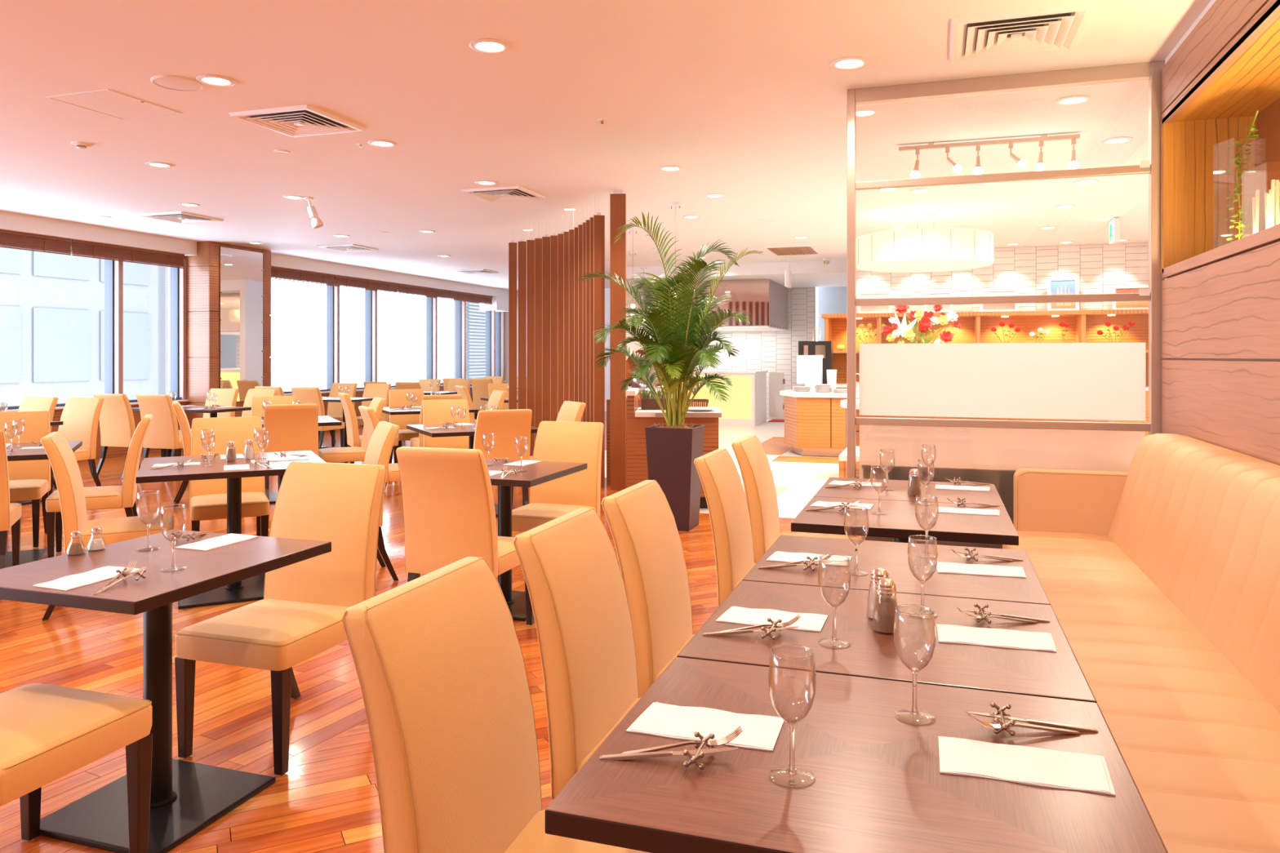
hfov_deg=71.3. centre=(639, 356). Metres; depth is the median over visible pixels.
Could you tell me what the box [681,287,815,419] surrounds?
wall
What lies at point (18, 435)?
stemmed glass
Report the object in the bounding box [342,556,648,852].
dining chair
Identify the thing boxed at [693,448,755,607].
dining chair
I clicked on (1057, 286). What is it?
print
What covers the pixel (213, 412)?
dining table
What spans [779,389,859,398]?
countertop
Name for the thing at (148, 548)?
stemmed glass
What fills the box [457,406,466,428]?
stemmed glass
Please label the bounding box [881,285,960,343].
flower arrangement
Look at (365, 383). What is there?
dining chair
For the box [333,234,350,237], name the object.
recessed light
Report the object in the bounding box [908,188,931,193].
recessed light
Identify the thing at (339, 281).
bamboo blind
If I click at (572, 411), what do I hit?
dining chair
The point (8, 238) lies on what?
bamboo blind
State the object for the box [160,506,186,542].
bowl
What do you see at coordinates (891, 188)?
recessed light
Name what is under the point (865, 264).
diffuser
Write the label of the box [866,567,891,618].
salt shaker
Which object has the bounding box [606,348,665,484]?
partition
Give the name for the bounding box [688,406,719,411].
serving plate
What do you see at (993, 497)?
dining table
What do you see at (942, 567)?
paper napkin
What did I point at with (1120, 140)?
recessed light
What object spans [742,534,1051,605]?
dining table
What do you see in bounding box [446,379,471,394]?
dining chair
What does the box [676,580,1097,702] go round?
dining table
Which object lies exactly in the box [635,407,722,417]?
countertop
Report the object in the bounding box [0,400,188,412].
trim
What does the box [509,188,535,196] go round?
vent
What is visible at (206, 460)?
stemmed glass
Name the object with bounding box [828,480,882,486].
paper napkin
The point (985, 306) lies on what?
print
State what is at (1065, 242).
recessed light
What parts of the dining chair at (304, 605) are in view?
leg, seat, leg, leg, backrest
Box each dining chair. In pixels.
[0,410,50,547]
[0,428,22,568]
[0,683,152,852]
[17,396,58,488]
[40,431,173,620]
[45,413,152,558]
[48,397,103,495]
[93,393,166,478]
[136,394,183,466]
[172,400,191,508]
[174,461,386,776]
[178,388,239,435]
[189,416,269,536]
[241,388,278,417]
[251,395,296,430]
[254,386,284,395]
[262,404,318,500]
[290,386,345,448]
[318,397,386,493]
[324,382,357,447]
[337,392,398,463]
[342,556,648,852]
[356,383,391,430]
[358,405,400,491]
[363,381,386,388]
[363,421,399,581]
[388,388,424,463]
[395,382,421,389]
[395,446,534,626]
[410,394,462,447]
[418,378,440,391]
[422,399,470,448]
[442,377,477,419]
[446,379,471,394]
[454,385,476,422]
[471,377,493,419]
[473,408,532,505]
[482,376,503,410]
[485,390,506,410]
[487,382,517,409]
[511,400,586,506]
[511,421,604,532]
[513,507,640,800]
[601,480,694,697]
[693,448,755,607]
[731,435,865,563]
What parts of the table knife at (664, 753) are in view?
handle, blade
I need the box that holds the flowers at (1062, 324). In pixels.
[1059,321,1069,342]
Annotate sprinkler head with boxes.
[356,142,364,146]
[597,119,606,124]
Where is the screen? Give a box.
[508,190,626,490]
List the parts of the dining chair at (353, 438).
backrest, seat, leg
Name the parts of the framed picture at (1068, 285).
frame, frame, frame, frame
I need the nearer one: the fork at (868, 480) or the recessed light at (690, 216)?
the fork at (868, 480)
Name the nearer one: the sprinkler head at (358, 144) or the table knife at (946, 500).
the table knife at (946, 500)
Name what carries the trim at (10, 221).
attached to the ceiling
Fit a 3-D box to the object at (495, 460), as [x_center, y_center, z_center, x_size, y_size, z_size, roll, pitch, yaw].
[-0.784,0.583,5.027,0.076,0.026,0.032,0,0,21]
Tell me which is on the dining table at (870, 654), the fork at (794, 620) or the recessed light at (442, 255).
the fork at (794, 620)
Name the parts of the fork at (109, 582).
handle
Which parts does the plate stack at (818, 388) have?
plate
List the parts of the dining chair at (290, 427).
leg, backrest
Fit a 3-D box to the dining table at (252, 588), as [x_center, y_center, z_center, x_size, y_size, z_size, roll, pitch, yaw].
[-2.302,0.965,5.064,0.930,0.730,0.930,0,0,-27]
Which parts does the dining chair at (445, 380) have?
backrest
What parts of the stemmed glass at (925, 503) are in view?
stem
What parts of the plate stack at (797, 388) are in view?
plate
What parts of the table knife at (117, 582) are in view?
handle, blade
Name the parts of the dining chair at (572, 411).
leg, backrest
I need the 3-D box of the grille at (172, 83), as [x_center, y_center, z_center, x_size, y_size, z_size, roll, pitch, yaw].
[-2.787,-1.639,5.381,0.256,0.007,0.256,0,0,18]
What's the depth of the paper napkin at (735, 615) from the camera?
2.03 m
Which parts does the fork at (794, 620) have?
handle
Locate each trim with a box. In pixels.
[0,210,196,255]
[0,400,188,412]
[271,253,508,297]
[284,381,506,395]
[480,296,508,311]
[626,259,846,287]
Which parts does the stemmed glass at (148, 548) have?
stem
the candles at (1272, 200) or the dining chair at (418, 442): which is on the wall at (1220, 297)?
the candles at (1272, 200)
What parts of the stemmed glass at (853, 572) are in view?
stem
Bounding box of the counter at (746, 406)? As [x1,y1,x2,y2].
[665,369,767,426]
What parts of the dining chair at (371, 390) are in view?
seat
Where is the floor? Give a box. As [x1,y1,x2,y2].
[0,411,859,852]
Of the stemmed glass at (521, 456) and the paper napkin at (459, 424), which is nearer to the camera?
the stemmed glass at (521, 456)
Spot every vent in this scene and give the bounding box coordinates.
[137,211,223,223]
[228,104,365,137]
[316,244,378,251]
[453,268,498,274]
[460,185,546,202]
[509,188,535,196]
[764,244,821,256]
[948,1,1096,62]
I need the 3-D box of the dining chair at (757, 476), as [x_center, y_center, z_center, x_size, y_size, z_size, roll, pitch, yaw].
[0.777,0.868,4.345,0.591,0.923,0.454,0,0,18]
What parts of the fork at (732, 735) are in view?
handle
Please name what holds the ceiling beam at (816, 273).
attached to the wall at (771, 351)
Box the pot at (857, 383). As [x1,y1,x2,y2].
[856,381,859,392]
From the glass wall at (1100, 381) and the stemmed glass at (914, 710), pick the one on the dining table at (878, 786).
the stemmed glass at (914, 710)
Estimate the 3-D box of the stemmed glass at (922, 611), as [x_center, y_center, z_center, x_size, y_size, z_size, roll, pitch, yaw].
[0.655,0.510,2.071,0.068,0.179,0.068,0,0,-32]
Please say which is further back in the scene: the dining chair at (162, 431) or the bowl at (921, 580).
the dining chair at (162, 431)
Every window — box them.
[0,257,186,410]
[283,281,504,393]
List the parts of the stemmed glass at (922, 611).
stem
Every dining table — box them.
[0,529,331,852]
[4,440,82,568]
[9,421,62,505]
[131,405,251,457]
[135,450,326,608]
[261,416,342,503]
[320,396,373,448]
[382,406,475,414]
[406,422,537,516]
[423,391,457,395]
[480,396,517,402]
[485,458,586,621]
[545,657,1168,852]
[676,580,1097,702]
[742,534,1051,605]
[791,496,1018,545]
[813,477,1004,543]
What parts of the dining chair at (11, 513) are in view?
leg, backrest, seat, leg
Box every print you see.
[860,293,888,311]
[926,293,950,311]
[982,291,1015,310]
[1050,280,1075,308]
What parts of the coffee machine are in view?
spout, plate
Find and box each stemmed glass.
[4,422,17,451]
[12,419,24,447]
[136,490,160,551]
[160,503,186,572]
[200,429,213,461]
[201,432,215,466]
[253,427,266,458]
[256,431,269,462]
[450,404,458,426]
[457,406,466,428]
[482,432,494,466]
[515,436,528,472]
[768,644,816,785]
[817,554,851,646]
[843,506,868,575]
[870,465,888,515]
[879,448,894,490]
[893,604,936,723]
[906,534,937,618]
[915,494,938,558]
[916,458,934,505]
[921,444,936,484]
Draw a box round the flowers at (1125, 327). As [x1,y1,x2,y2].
[1096,321,1134,342]
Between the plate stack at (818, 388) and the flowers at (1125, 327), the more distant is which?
the flowers at (1125, 327)
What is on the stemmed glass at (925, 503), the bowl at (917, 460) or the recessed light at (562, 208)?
the bowl at (917, 460)
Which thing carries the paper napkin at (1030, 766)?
on the dining table at (878, 786)
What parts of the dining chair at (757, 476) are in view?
backrest, seat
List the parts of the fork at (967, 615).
handle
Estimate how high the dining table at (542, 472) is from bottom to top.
0.730 m
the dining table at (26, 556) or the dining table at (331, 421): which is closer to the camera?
the dining table at (26, 556)
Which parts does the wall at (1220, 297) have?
panel, panel, panel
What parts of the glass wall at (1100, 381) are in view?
post, rail, rail, rail, rail, post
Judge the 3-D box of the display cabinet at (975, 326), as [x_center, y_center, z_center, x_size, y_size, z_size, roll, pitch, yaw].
[5.257,0.338,13.156,5.060,1.985,0.880,0,0,18]
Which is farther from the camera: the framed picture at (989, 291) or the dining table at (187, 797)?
the framed picture at (989, 291)
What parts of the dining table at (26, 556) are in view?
plate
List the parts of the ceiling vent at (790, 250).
frame, frame, frame, frame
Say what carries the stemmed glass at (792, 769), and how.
on the dining table at (878, 786)
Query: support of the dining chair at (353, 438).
on the floor
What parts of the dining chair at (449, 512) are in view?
leg, backrest, seat, leg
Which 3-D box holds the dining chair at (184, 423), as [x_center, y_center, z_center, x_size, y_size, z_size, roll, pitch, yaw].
[-3.906,0.868,8.088,0.591,0.923,0.454,0,0,-27]
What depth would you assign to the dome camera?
15.03 m
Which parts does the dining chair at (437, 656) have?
backrest, seat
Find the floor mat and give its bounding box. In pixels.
[767,419,784,422]
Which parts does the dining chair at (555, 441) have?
seat, backrest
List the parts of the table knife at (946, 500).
handle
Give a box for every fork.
[97,560,137,591]
[178,533,206,538]
[249,458,267,468]
[273,452,303,456]
[621,726,742,754]
[719,613,800,631]
[774,553,831,565]
[820,500,859,508]
[839,479,870,485]
[945,477,983,484]
[946,497,992,506]
[951,549,1013,561]
[956,607,1037,623]
[965,711,1080,735]
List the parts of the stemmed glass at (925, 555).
stem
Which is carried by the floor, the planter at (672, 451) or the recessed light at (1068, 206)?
the planter at (672, 451)
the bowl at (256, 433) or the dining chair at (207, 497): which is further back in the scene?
the dining chair at (207, 497)
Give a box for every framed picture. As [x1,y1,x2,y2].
[857,290,892,313]
[923,289,953,312]
[979,288,1018,311]
[1047,276,1079,311]
[1111,284,1148,309]
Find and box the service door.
[768,372,785,417]
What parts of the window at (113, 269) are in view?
rail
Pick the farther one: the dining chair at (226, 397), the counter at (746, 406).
the counter at (746, 406)
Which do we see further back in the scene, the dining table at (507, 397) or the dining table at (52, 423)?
the dining table at (507, 397)
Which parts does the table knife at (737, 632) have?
handle, blade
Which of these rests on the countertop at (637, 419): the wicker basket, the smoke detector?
the wicker basket
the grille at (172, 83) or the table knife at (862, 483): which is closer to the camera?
the table knife at (862, 483)
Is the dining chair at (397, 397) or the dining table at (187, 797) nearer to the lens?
the dining table at (187, 797)
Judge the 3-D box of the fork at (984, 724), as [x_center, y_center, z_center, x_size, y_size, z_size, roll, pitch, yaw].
[0.608,0.582,1.413,0.182,0.037,0.020,0,0,-4]
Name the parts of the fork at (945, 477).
handle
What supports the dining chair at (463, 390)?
on the floor
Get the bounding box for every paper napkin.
[19,446,44,449]
[32,565,138,591]
[152,462,199,466]
[174,533,259,551]
[220,453,244,459]
[223,464,249,471]
[266,457,310,461]
[425,426,453,429]
[454,422,474,425]
[488,471,502,475]
[502,460,541,466]
[626,702,785,751]
[715,605,828,631]
[765,551,852,566]
[809,501,874,510]
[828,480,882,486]
[935,484,990,491]
[935,506,999,515]
[935,562,1026,577]
[936,624,1056,652]
[937,736,1115,795]
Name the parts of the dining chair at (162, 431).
leg, backrest, leg, leg, seat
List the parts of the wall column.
panel, panel, panel, panel, panel, panel, panel, panel, panel, panel, panel, panel, panel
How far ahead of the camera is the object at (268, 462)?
4.88 m
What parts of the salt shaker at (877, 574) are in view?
glass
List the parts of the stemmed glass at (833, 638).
stem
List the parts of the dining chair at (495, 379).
backrest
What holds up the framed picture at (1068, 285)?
on the display cabinet at (975, 326)
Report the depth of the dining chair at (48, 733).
2.24 m
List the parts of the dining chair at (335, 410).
leg, seat, backrest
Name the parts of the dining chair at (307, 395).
backrest, leg, seat, leg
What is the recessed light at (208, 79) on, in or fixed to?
in the ceiling
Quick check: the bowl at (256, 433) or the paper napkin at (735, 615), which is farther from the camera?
the bowl at (256, 433)
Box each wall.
[51,382,506,462]
[504,288,609,411]
[626,278,670,386]
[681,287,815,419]
[817,286,846,384]
[846,60,1164,548]
[856,242,1167,313]
[1160,0,1279,465]
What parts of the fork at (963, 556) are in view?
handle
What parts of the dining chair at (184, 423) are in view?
leg, leg, backrest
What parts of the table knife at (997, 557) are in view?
blade, handle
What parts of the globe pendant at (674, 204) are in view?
cord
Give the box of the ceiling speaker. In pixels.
[150,75,204,91]
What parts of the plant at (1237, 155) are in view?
vine stem, glass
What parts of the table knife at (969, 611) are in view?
blade, handle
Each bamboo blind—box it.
[0,229,71,255]
[70,239,184,268]
[269,266,334,285]
[333,275,398,293]
[397,283,450,299]
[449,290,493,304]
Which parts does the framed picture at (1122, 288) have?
frame, frame, frame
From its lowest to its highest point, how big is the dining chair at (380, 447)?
0.923 m
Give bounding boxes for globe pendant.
[626,228,638,307]
[626,250,636,318]
[640,265,647,324]
[669,201,681,296]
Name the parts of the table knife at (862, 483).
handle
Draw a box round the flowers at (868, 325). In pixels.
[856,323,885,343]
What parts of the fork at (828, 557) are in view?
handle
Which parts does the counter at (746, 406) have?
light panel, frame, frame, frame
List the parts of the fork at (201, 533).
handle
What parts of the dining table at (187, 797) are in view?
plate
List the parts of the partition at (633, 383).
lid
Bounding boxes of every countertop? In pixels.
[626,387,722,507]
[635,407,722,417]
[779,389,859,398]
[840,398,859,409]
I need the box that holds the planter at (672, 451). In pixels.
[644,422,704,531]
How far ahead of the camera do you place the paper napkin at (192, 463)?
4.93 m
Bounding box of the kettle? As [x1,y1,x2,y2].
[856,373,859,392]
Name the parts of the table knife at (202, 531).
handle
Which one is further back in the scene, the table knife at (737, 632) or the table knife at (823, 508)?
the table knife at (823, 508)
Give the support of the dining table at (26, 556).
on the floor
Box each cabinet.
[779,389,859,457]
[821,309,1167,436]
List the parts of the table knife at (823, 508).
handle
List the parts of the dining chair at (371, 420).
backrest, seat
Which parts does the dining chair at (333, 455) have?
seat, backrest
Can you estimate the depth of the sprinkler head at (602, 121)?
6.22 m
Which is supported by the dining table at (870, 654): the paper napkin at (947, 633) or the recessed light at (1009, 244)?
the paper napkin at (947, 633)
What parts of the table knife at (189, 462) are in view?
handle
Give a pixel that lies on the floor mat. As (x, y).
(771, 420)
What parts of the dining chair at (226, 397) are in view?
backrest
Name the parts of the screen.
post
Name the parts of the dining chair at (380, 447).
leg, backrest, leg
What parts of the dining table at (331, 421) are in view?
plate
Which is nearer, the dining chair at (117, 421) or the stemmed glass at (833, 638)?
the stemmed glass at (833, 638)
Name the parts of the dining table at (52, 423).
plate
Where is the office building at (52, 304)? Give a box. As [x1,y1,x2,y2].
[0,245,157,406]
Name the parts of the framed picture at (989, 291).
frame, frame, frame, frame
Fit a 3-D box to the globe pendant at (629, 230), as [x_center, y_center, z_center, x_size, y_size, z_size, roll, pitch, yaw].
[-0.091,-1.107,11.558,0.170,1.085,0.167,0,0,18]
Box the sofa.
[1002,433,1279,852]
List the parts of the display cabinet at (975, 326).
panel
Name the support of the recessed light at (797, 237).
in the ceiling
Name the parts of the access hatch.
frame, frame, frame, frame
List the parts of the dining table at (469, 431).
plate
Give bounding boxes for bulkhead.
[651,279,787,331]
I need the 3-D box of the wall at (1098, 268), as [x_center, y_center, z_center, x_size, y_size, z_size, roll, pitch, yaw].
[5.669,-0.160,13.609,4.740,2.980,0.202,0,0,18]
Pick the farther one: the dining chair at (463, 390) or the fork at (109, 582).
the dining chair at (463, 390)
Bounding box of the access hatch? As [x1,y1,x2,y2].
[45,88,182,119]
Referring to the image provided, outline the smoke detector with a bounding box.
[71,141,92,149]
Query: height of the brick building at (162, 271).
34.000 m
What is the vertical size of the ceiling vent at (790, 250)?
0.014 m
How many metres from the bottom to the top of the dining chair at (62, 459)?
0.923 m
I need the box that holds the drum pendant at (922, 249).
[856,212,994,271]
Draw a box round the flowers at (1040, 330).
[1029,327,1050,342]
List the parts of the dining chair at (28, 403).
backrest, leg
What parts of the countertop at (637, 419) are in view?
tray rail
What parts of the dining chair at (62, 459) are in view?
leg, backrest, seat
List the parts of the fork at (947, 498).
handle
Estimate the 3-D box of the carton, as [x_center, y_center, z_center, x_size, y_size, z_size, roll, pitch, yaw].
[2.651,0.335,12.340,0.130,0.300,0.120,0,0,18]
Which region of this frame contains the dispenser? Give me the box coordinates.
[796,355,822,391]
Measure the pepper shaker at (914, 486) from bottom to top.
0.114 m
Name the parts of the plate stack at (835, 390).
plate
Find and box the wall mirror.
[218,246,263,401]
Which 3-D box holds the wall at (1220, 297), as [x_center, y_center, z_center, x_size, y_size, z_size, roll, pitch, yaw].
[1.756,-0.160,0.696,0.500,2.980,8.820,0,0,18]
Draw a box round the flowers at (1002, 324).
[990,321,1021,342]
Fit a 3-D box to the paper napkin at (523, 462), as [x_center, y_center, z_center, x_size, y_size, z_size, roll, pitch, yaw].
[-0.657,0.597,5.006,0.128,0.005,0.235,0,0,21]
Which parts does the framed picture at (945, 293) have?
frame, frame, frame, frame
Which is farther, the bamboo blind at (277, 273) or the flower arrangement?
the bamboo blind at (277, 273)
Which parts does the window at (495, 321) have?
rail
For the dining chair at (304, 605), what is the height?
0.923 m
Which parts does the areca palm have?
frond stem, frond stem, frond stem, frond stem, frond stem, frond stem, frond stem, frond stem, frond stem, frond stem, frond stem, frond stem, frond stem, frond stem, frond stem, frond stem, frond stem, frond stem, frond stem, frond stem, frond stem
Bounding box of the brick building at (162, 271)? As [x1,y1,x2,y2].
[157,264,168,394]
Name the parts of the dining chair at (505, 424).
backrest, leg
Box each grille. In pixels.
[154,77,200,90]
[770,246,816,254]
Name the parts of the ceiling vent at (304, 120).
frame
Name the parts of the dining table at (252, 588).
plate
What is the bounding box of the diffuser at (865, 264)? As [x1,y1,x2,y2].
[857,258,991,270]
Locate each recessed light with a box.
[91,215,112,218]
[145,161,173,168]
[178,202,200,206]
[195,74,235,86]
[247,241,262,244]
[282,195,303,199]
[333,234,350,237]
[367,139,396,146]
[419,230,435,232]
[437,254,450,257]
[468,38,510,53]
[475,180,497,185]
[562,208,576,209]
[657,165,682,171]
[682,214,701,218]
[704,193,725,197]
[793,235,808,239]
[830,56,869,70]
[877,187,900,191]
[889,225,906,228]
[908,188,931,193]
[1005,243,1021,245]
[1039,226,1057,229]
[1054,94,1091,105]
[1054,204,1075,208]
[1058,240,1075,243]
[1073,178,1098,184]
[1102,136,1133,144]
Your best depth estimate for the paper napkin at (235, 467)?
4.79 m
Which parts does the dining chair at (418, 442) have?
seat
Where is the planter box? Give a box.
[640,387,672,409]
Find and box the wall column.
[168,240,271,428]
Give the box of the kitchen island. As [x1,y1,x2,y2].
[840,398,1115,478]
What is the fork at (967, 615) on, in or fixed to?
on the dining table at (870, 654)
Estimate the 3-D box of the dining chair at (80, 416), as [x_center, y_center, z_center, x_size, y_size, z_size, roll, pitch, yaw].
[-5.553,0.868,8.556,0.454,0.923,0.591,0,0,18]
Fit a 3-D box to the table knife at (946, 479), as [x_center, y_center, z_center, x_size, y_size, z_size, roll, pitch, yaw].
[1.533,0.589,4.184,0.206,0.027,0.013,0,0,6]
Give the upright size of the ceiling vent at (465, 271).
0.032 m
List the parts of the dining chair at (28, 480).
backrest, seat, leg, leg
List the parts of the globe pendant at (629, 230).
cord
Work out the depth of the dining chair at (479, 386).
16.57 m
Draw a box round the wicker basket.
[676,399,708,407]
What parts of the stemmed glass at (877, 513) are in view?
stem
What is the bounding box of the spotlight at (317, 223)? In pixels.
[303,196,324,228]
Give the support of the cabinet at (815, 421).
on the floor
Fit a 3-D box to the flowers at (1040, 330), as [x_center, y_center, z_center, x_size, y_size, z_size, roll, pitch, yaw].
[5.807,-0.255,12.978,0.282,0.330,0.114,0,0,18]
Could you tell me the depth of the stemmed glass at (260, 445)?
5.24 m
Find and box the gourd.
[836,342,844,350]
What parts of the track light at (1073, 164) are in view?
bulb, bulb, bulb, rail, bulb, bulb, bulb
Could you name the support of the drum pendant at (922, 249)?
hanging from the ceiling
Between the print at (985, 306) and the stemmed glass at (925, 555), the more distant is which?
the print at (985, 306)
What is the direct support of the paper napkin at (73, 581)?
on the dining table at (187, 797)
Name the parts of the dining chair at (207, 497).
leg, seat, leg, leg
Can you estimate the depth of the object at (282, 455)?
5.27 m
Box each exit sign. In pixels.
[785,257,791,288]
[1109,217,1119,244]
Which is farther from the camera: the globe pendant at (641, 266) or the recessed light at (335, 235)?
the globe pendant at (641, 266)
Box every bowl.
[136,491,160,524]
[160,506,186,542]
[201,433,215,451]
[256,433,269,449]
[482,433,494,451]
[768,648,816,724]
[817,556,851,607]
[843,508,868,545]
[870,466,888,493]
[879,449,894,472]
[893,607,936,672]
[906,536,937,582]
[915,496,938,529]
[916,460,934,485]
[921,444,936,466]
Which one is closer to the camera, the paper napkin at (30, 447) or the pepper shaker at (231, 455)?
the pepper shaker at (231, 455)
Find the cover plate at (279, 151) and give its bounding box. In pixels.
[273,149,290,153]
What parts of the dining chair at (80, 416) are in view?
leg, backrest, seat, leg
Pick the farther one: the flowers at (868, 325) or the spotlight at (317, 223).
the flowers at (868, 325)
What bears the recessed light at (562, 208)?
in the ceiling
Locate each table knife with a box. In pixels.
[92,566,146,595]
[150,462,191,469]
[170,531,208,537]
[259,461,271,468]
[502,468,512,479]
[599,747,737,760]
[702,626,799,635]
[757,561,831,568]
[805,505,859,511]
[824,483,868,488]
[946,479,990,484]
[946,499,999,506]
[951,551,1023,560]
[955,608,1049,622]
[964,711,1097,733]
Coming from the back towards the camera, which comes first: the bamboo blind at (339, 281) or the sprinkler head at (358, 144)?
the bamboo blind at (339, 281)
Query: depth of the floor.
3.61 m
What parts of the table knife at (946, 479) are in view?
handle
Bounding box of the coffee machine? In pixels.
[798,324,833,386]
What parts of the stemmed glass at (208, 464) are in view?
stem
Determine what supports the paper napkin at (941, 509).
on the dining table at (900, 522)
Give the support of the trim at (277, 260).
attached to the wall at (606, 290)
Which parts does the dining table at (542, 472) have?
plate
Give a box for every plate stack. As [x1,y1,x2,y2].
[792,386,811,391]
[814,384,832,392]
[831,388,846,392]
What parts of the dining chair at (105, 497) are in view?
leg, leg, seat, leg, leg, backrest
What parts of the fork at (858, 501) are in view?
handle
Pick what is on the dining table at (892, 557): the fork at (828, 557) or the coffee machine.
the fork at (828, 557)
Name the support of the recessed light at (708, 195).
in the ceiling
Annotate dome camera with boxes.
[822,257,831,265]
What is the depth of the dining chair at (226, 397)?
11.24 m
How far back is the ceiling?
6.31 m
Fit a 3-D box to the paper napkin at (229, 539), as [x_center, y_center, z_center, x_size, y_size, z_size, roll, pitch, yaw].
[-1.357,0.597,2.879,0.128,0.005,0.235,0,0,19]
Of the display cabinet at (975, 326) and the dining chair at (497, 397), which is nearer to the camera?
the dining chair at (497, 397)
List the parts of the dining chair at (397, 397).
leg, leg, backrest, seat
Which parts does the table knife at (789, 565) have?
handle, blade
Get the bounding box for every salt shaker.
[86,527,106,551]
[244,439,254,458]
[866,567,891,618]
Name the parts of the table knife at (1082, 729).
blade, handle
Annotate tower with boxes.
[453,300,485,379]
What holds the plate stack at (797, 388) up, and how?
on the cabinet at (815, 421)
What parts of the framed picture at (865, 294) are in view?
frame, frame, frame, frame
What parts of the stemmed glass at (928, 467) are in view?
stem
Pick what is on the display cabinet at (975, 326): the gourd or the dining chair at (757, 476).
the gourd
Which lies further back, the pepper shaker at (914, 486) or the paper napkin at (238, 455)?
the paper napkin at (238, 455)
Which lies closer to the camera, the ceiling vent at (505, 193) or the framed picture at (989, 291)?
the ceiling vent at (505, 193)
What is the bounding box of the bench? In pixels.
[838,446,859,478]
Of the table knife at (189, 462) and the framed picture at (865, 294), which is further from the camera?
the framed picture at (865, 294)
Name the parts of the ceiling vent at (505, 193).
frame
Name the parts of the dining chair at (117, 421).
leg, backrest, leg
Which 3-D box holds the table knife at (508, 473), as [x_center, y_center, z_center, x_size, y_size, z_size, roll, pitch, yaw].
[-0.661,0.589,4.473,0.013,0.027,0.206,0,0,6]
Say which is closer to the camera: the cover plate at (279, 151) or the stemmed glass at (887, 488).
the stemmed glass at (887, 488)
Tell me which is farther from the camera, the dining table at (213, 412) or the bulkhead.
the bulkhead
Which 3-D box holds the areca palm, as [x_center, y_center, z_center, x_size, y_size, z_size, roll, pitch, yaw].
[0.240,-0.256,6.924,1.309,1.653,1.058,0,0,-23]
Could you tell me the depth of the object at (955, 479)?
4.15 m
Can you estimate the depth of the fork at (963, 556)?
2.60 m
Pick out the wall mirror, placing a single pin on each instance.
(241, 295)
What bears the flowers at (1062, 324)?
on the display cabinet at (975, 326)
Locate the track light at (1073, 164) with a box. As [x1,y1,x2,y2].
[898,133,1079,178]
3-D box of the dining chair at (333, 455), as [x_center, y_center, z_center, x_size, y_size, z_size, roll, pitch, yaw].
[-2.798,0.868,8.647,0.591,0.923,0.454,0,0,-27]
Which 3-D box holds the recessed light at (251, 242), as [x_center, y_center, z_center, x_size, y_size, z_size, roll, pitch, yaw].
[-5.583,-1.643,12.944,0.216,0.014,0.216,0,0,18]
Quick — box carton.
[826,369,836,388]
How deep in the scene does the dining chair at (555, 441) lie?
5.44 m
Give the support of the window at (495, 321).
in the wall at (112, 451)
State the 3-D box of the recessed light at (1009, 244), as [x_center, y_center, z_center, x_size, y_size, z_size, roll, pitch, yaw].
[5.479,-1.643,13.094,0.216,0.014,0.216,0,0,18]
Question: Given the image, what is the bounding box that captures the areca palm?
[576,211,764,426]
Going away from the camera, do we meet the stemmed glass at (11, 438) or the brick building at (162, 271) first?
the stemmed glass at (11, 438)
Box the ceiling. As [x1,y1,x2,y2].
[0,0,1210,290]
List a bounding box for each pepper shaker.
[65,531,86,555]
[225,440,236,461]
[872,577,899,633]
[906,468,921,495]
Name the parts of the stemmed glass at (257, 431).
stem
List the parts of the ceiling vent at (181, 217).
frame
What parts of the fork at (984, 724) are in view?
handle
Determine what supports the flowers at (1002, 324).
on the display cabinet at (975, 326)

